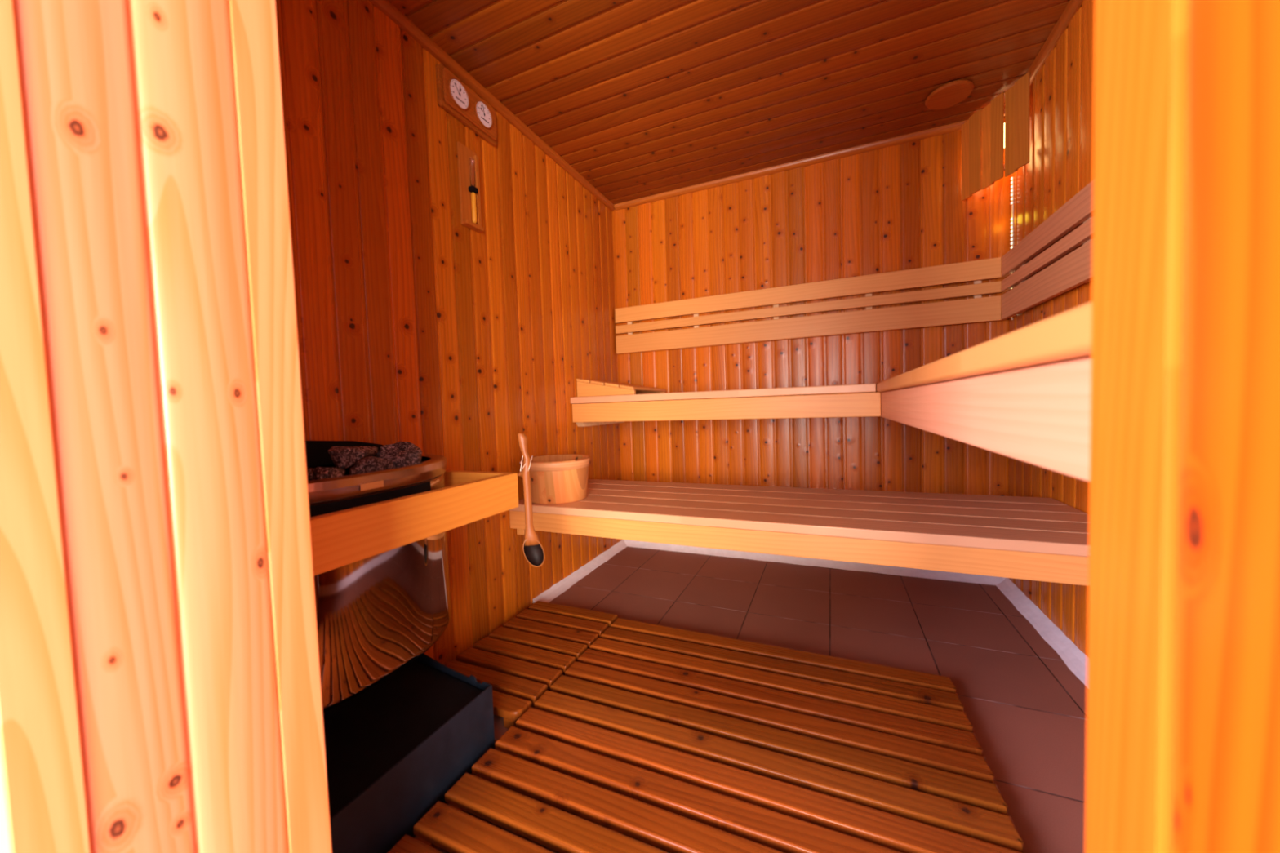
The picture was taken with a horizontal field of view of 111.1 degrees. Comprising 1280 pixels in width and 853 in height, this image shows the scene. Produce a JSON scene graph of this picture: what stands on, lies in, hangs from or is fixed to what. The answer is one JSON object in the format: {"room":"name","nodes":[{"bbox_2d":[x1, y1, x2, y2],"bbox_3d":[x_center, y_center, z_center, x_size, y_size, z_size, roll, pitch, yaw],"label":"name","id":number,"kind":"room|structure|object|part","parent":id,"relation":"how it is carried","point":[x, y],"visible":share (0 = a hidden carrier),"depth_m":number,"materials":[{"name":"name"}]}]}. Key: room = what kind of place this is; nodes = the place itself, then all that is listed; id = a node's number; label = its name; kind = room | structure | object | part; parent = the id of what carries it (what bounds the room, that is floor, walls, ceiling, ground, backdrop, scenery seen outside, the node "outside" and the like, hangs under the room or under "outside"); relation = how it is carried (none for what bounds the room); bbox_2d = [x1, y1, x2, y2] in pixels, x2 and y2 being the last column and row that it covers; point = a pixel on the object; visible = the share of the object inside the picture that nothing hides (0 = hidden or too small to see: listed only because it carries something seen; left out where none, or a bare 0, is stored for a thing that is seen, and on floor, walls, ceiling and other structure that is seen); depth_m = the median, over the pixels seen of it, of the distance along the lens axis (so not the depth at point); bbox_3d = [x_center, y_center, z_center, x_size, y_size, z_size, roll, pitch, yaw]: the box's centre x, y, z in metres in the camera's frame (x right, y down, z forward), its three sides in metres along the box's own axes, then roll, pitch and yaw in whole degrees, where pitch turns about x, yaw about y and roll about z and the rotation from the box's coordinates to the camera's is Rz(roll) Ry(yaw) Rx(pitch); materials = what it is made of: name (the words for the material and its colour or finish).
{"room":"spa","nodes":[
{"label":"spa","id":0,"kind":"room"},
{"bbox_2d":[275,0,622,664],"bbox_3d":[-0.578,-0.246,1.776,0.032,2.160,2.205,-1,3,24],"label":"wall","id":1,"kind":"structure","parent":0,"point":[420,326],"depth_m":1.50,"materials":[{"name":"brown wood"}]},
{"bbox_2d":[305,440,451,712],"bbox_3d":[-0.690,0.292,1.024,0.342,0.513,0.594,-1,3,24],"label":"heater","id":2,"kind":"object","parent":1,"relation":"attached to","point":[377,615],"visible":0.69,"depth_m":0.94,"materials":[{"name":"metal"}]},
{"bbox_2d":[306,467,315,480],"bbox_3d":[-0.785,0.119,1.051,0.051,0.040,0.061,-3,3,-30],"label":"stone","id":3,"kind":"object","parent":2,"relation":"on","point":[310,476],"visible":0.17,"depth_m":1.03,"materials":[{"name":"grey stone"}]},
{"bbox_2d":[311,466,345,479],"bbox_3d":[-0.679,0.112,0.960,0.047,0.053,0.070,-2,3,6],"label":"stone","id":4,"kind":"object","parent":2,"relation":"on","point":[319,473],"visible":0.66,"depth_m":0.94,"materials":[{"name":"grey stone"}]},
{"bbox_2d":[328,445,377,469],"bbox_3d":[-0.696,0.073,1.072,0.091,0.057,0.126,-3,3,-23],"label":"stone","id":5,"kind":"object","parent":2,"relation":"on","point":[343,457],"visible":0.95,"depth_m":1.02,"materials":[{"name":"grey stone"}]},
{"bbox_3d":[-0.576,0.185,0.920,0.040,0.084,0.337,-1,3,28],"label":"recess panel","id":6,"kind":"part","parent":2,"relation":"part of","materials":[{"name":"black metal"}]},
{"bbox_2d":[350,456,393,474],"bbox_3d":[-0.632,0.102,1.046,0.041,0.063,0.107,-1,3,24],"label":"stone","id":7,"kind":"object","parent":2,"relation":"on","point":[371,464],"visible":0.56,"depth_m":1.02,"materials":[{"name":"grey stone"}]},
{"bbox_2d":[375,443,399,461],"bbox_3d":[-0.652,0.079,1.134,0.052,0.068,0.071,-4,4,-44],"label":"stone","id":8,"kind":"object","parent":2,"relation":"on","point":[386,451],"visible":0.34,"depth_m":1.13,"materials":[{"name":"grey stone"}]},
{"bbox_2d":[391,449,421,467],"bbox_3d":[-0.595,0.095,1.129,0.056,0.067,0.094,-1,3,24],"label":"stone","id":9,"kind":"object","parent":2,"relation":"on","point":[400,458],"visible":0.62,"depth_m":1.11,"materials":[{"name":"grey stone"}]},
{"bbox_2d":[395,441,422,454],"bbox_3d":[-0.649,0.082,1.216,0.074,0.083,0.061,-2,3,-13],"label":"stone","id":10,"kind":"object","parent":2,"relation":"on","point":[403,446],"visible":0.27,"depth_m":1.19,"materials":[{"name":"grey stone"}]},
{"bbox_2d":[310,470,522,576],"bbox_3d":[-0.660,0.200,1.033,0.399,0.100,0.732,-1,3,24],"label":"guard rail","id":11,"kind":"object","parent":1,"relation":"attached to","point":[342,538],"visible":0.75,"depth_m":0.93,"materials":[{"name":"brown wood"}]},
{"bbox_2d":[517,432,545,567],"bbox_3d":[-0.320,0.216,1.286,0.061,0.397,0.033,-3,3,-26],"label":"ladle","id":12,"kind":"object","parent":11,"relation":"hanging from","point":[533,550],"visible":1,"depth_m":1.28,"materials":[{"name":"brown wood"}]},
{"bbox_3d":[-0.324,0.183,1.279,0.050,0.330,0.019,-2,3,-13],"label":"handle","id":13,"kind":"part","parent":12,"relation":"part of","materials":[{"name":"brown wood"}]},
{"bbox_2d":[522,537,545,567],"bbox_3d":[-0.314,0.367,1.297,0.062,0.094,0.026,-2,3,-13],"label":"bowl","id":14,"kind":"object","parent":12,"relation":"on","point":[533,551],"depth_m":1.29,"materials":[{"name":"brown wood"}]},
{"bbox_2d":[435,63,497,146],"bbox_3d":[-0.624,-1.177,1.619,0.034,0.140,0.280,-1,3,24],"label":"thermometer","id":15,"kind":"object","parent":1,"relation":"attached to","point":[455,97],"visible":1,"depth_m":1.58,"materials":[{"name":"brown wood"}]},
{"bbox_2d":[456,142,484,232],"bbox_3d":[-0.622,-0.879,1.617,0.032,0.290,0.090,-1,3,24],"label":"timer","id":16,"kind":"object","parent":1,"relation":"attached to","point":[468,160],"visible":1,"depth_m":1.61,"materials":[{"name":"brown wood"}]},
{"bbox_3d":[-0.617,-0.935,1.616,0.017,0.108,0.017,-1,3,24],"label":"glass bulb","id":17,"kind":"part","parent":16,"relation":"part of","materials":[{"name":"clear glass"}]},
{"bbox_2d":[368,0,614,211],"bbox_3d":[-0.593,-1.281,1.706,0.026,0.026,2.175,-1,3,24],"label":"trim","id":18,"kind":"structure","parent":1,"relation":"attached to","point":[385,6],"depth_m":1.65,"materials":[{"name":"brown wood"}]},
{"bbox_2d":[533,539,626,604],"bbox_3d":[-0.266,0.754,2.361,0.051,0.031,0.930,-1,3,24],"label":"baseboard","id":19,"kind":"structure","parent":1,"relation":"attached to","point":[565,584],"depth_m":2.25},
{"bbox_2d":[509,479,1088,586],"bbox_3d":[0.476,0.357,1.694,1.949,0.143,0.620,-1,3,24],"label":"bench","id":20,"kind":"object","parent":1,"relation":"attached to","point":[1039,539],"visible":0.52,"depth_m":1.42,"materials":[{"name":"brown wood"}]},
{"bbox_2d":[519,454,590,504],"bbox_3d":[-0.353,0.219,1.866,0.286,0.173,0.286,-1,3,24],"label":"bucket","id":21,"kind":"object","parent":20,"relation":"on","point":[555,479],"visible":0.84,"depth_m":1.75,"materials":[{"name":"brown wood"}]},
{"bbox_2d":[387,0,1070,204],"bbox_3d":[0.296,-1.321,1.333,2.015,0.032,2.205,-1,3,24],"label":"ceiling","id":22,"kind":"structure","parent":0,"point":[641,99],"depth_m":1.62,"materials":[{"name":"brown wood"}]},
{"bbox_2d":[924,80,973,110],"bbox_3d":[1.258,-1.348,1.788,0.164,0.018,0.164,-1,3,24],"label":"ceiling vent","id":23,"kind":"object","parent":22,"relation":"in","point":[948,95],"visible":1,"depth_m":1.77,"materials":[{"name":"brown wood"}]},
{"bbox_2d":[413,546,1087,852],"bbox_3d":[-0.235,0.895,0.042,2.015,0.050,5.230,-1,3,24],"label":"floor","id":24,"kind":"structure","parent":0,"point":[1024,707],"depth_m":1.62,"materials":[{"name":"tile"}]},
{"bbox_2d":[323,653,495,852],"bbox_3d":[-0.633,0.749,0.981,0.380,0.185,0.550,-1,3,24],"label":"box","id":25,"kind":"object","parent":24,"relation":"on","point":[394,749],"visible":0.62,"depth_m":0.96,"materials":[{"name":"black metal"}]},
{"bbox_2d":[444,600,617,728],"bbox_3d":[-0.386,0.785,1.537,0.384,0.048,0.608,-1,3,24],"label":"duckboard","id":26,"kind":"object","parent":24,"relation":"on","point":[522,658],"visible":0.86,"depth_m":1.49,"materials":[{"name":"brown wood"}]},
{"bbox_2d":[386,617,1022,852],"bbox_3d":[0.182,0.791,0.972,1.086,0.048,1.153,-1,3,24],"label":"duckboard","id":27,"kind":"object","parent":24,"relation":"on","point":[670,740],"visible":1,"depth_m":0.99,"materials":[{"name":"brown wood"}]},
{"bbox_2d":[611,118,1009,496],"bbox_3d":[0.763,-0.316,2.375,2.015,2.160,0.032,-1,3,24],"label":"wall","id":28,"kind":"structure","parent":0,"point":[899,207],"depth_m":2.29,"materials":[{"name":"brown wood"}]},
{"bbox_2d":[569,383,880,426],"bbox_3d":[0.393,-0.095,2.211,1.395,0.153,0.550,-1,3,24],"label":"bench","id":29,"kind":"object","parent":28,"relation":"attached to","point":[861,400],"visible":1,"depth_m":1.91,"materials":[{"name":"brown wood"}]},
{"bbox_2d":[576,378,666,396],"bbox_3d":[-0.089,-0.215,2.433,0.327,0.098,0.465,-1,3,24],"label":"headrest cover","id":30,"kind":"object","parent":29,"relation":"on","point":[597,388],"visible":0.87,"depth_m":2.25,"materials":[{"name":"brown wood"}]},
{"bbox_2d":[613,119,968,210],"bbox_3d":[0.719,-1.350,2.305,1.901,0.026,0.026,-1,3,24],"label":"trim","id":31,"kind":"structure","parent":28,"relation":"attached to","point":[952,127],"depth_m":2.25,"materials":[{"name":"brown wood"}]},
{"bbox_2d":[614,257,1003,354],"bbox_3d":[0.738,-0.599,2.332,1.925,0.275,0.032,-1,3,24],"label":"backrest","id":32,"kind":"object","parent":28,"relation":"attached to","point":[980,308],"visible":0.95,"depth_m":2.23,"materials":[{"name":"brown wood"}]},
{"bbox_2d":[623,539,1005,585],"bbox_3d":[0.781,0.718,2.384,1.955,0.031,0.052,-1,3,24],"label":"baseboard","id":33,"kind":"structure","parent":28,"relation":"attached to","point":[896,571],"depth_m":2.29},
{"bbox_2d":[1008,0,1095,656],"bbox_3d":[1.240,-0.271,0.984,0.032,2.160,2.205,-1,3,24],"label":"wall","id":34,"kind":"structure","parent":0,"point":[1060,165],"depth_m":1.52,"materials":[{"name":"brown wood"}]},
{"bbox_2d":[874,301,1091,481],"bbox_3d":[0.966,-0.067,1.102,0.568,0.155,2.161,-1,3,24],"label":"bench","id":35,"kind":"object","parent":34,"relation":"attached to","point":[1024,394],"visible":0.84,"depth_m":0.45,"materials":[{"name":"brown wood"}]},
{"bbox_2d":[961,72,1030,200],"bbox_3d":[1.479,-1.187,1.832,0.167,0.335,0.281,-1,3,24],"label":"lamp","id":36,"kind":"object","parent":34,"relation":"attached to","point":[986,127],"visible":1,"depth_m":1.81,"materials":[{"name":"brown wood"}]},
{"bbox_3d":[1.568,-1.253,1.899,0.056,0.100,0.056,-1,3,24],"label":"bulb","id":37,"kind":"part","parent":36,"relation":"part of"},
{"bbox_2d":[1010,176,1013,319],"bbox_3d":[1.614,-0.769,1.905,0.006,0.610,0.012,-1,3,24],"label":"light strip","id":38,"kind":"object","parent":34,"relation":"attached to","point":[1011,178],"visible":0.51,"depth_m":1.90,"materials":[{"name":"white plastic"}]},
{"bbox_2d":[995,577,1087,687],"bbox_3d":[1.228,0.763,1.033,0.059,0.031,2.175,-1,3,24],"label":"baseboard","id":39,"kind":"structure","parent":34,"relation":"attached to","point":[1076,660],"depth_m":1.57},
{"bbox_2d":[1004,0,1084,118],"bbox_3d":[1.175,-1.305,0.936,0.026,0.026,2.175,-1,3,24],"label":"trim","id":40,"kind":"structure","parent":34,"relation":"attached to","point":[1073,6],"depth_m":1.50,"materials":[{"name":"brown wood"}]},
{"bbox_2d":[1001,180,1093,319],"bbox_3d":[1.193,-0.554,0.971,0.032,0.275,2.142,-1,3,24],"label":"backrest","id":41,"kind":"object","parent":34,"relation":"attached to","point":[1074,269],"visible":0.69,"depth_m":1.50,"materials":[{"name":"brown wood"}]},
{"bbox_3d":[-0.150,-0.209,0.273,2.015,2.130,0.202,-1,3,24],"label":"wall","id":42,"kind":"structure","parent":0,"visible":0},
{"bbox_2d":[0,0,92,852],"bbox_3d":[-0.505,-0.100,0.337,0.080,1.930,0.037,-1,3,24],"label":"trim","id":43,"kind":"structure","parent":42,"relation":"attached to","point":[44,808],"depth_m":0.33,"materials":[{"name":"brown wood"}]},
{"bbox_2d":[13,0,288,852],"bbox_3d":[-0.445,-0.105,0.406,0.019,1.930,0.136,-1,3,24],"label":"trim","id":44,"kind":"structure","parent":42,"relation":"attached to","point":[130,106],"depth_m":0.40,"materials":[{"name":"brown wood"}]},
{"bbox_2d":[227,0,332,852],"bbox_3d":[-0.409,-0.110,0.489,0.020,1.930,0.042,-1,3,24],"label":"trim","id":45,"kind":"structure","parent":42,"relation":"attached to","point":[253,23],"depth_m":0.49,"materials":[{"name":"brown wood"}]},
{"bbox_2d":[1084,0,1189,852],"bbox_3d":[0.234,-0.119,0.200,0.020,1.930,0.058,-1,3,24],"label":"trim","id":46,"kind":"structure","parent":42,"relation":"attached to","point":[1141,46],"depth_m":0.20,"materials":[{"name":"brown wood"}]},
{"bbox_2d":[1171,0,1279,852],"bbox_3d":[0.200,-0.114,0.122,0.019,1.930,0.111,-1,3,24],"label":"trim","id":47,"kind":"structure","parent":42,"relation":"attached to","point":[1226,771],"depth_m":0.15,"materials":[{"name":"brown wood"}]}
]}

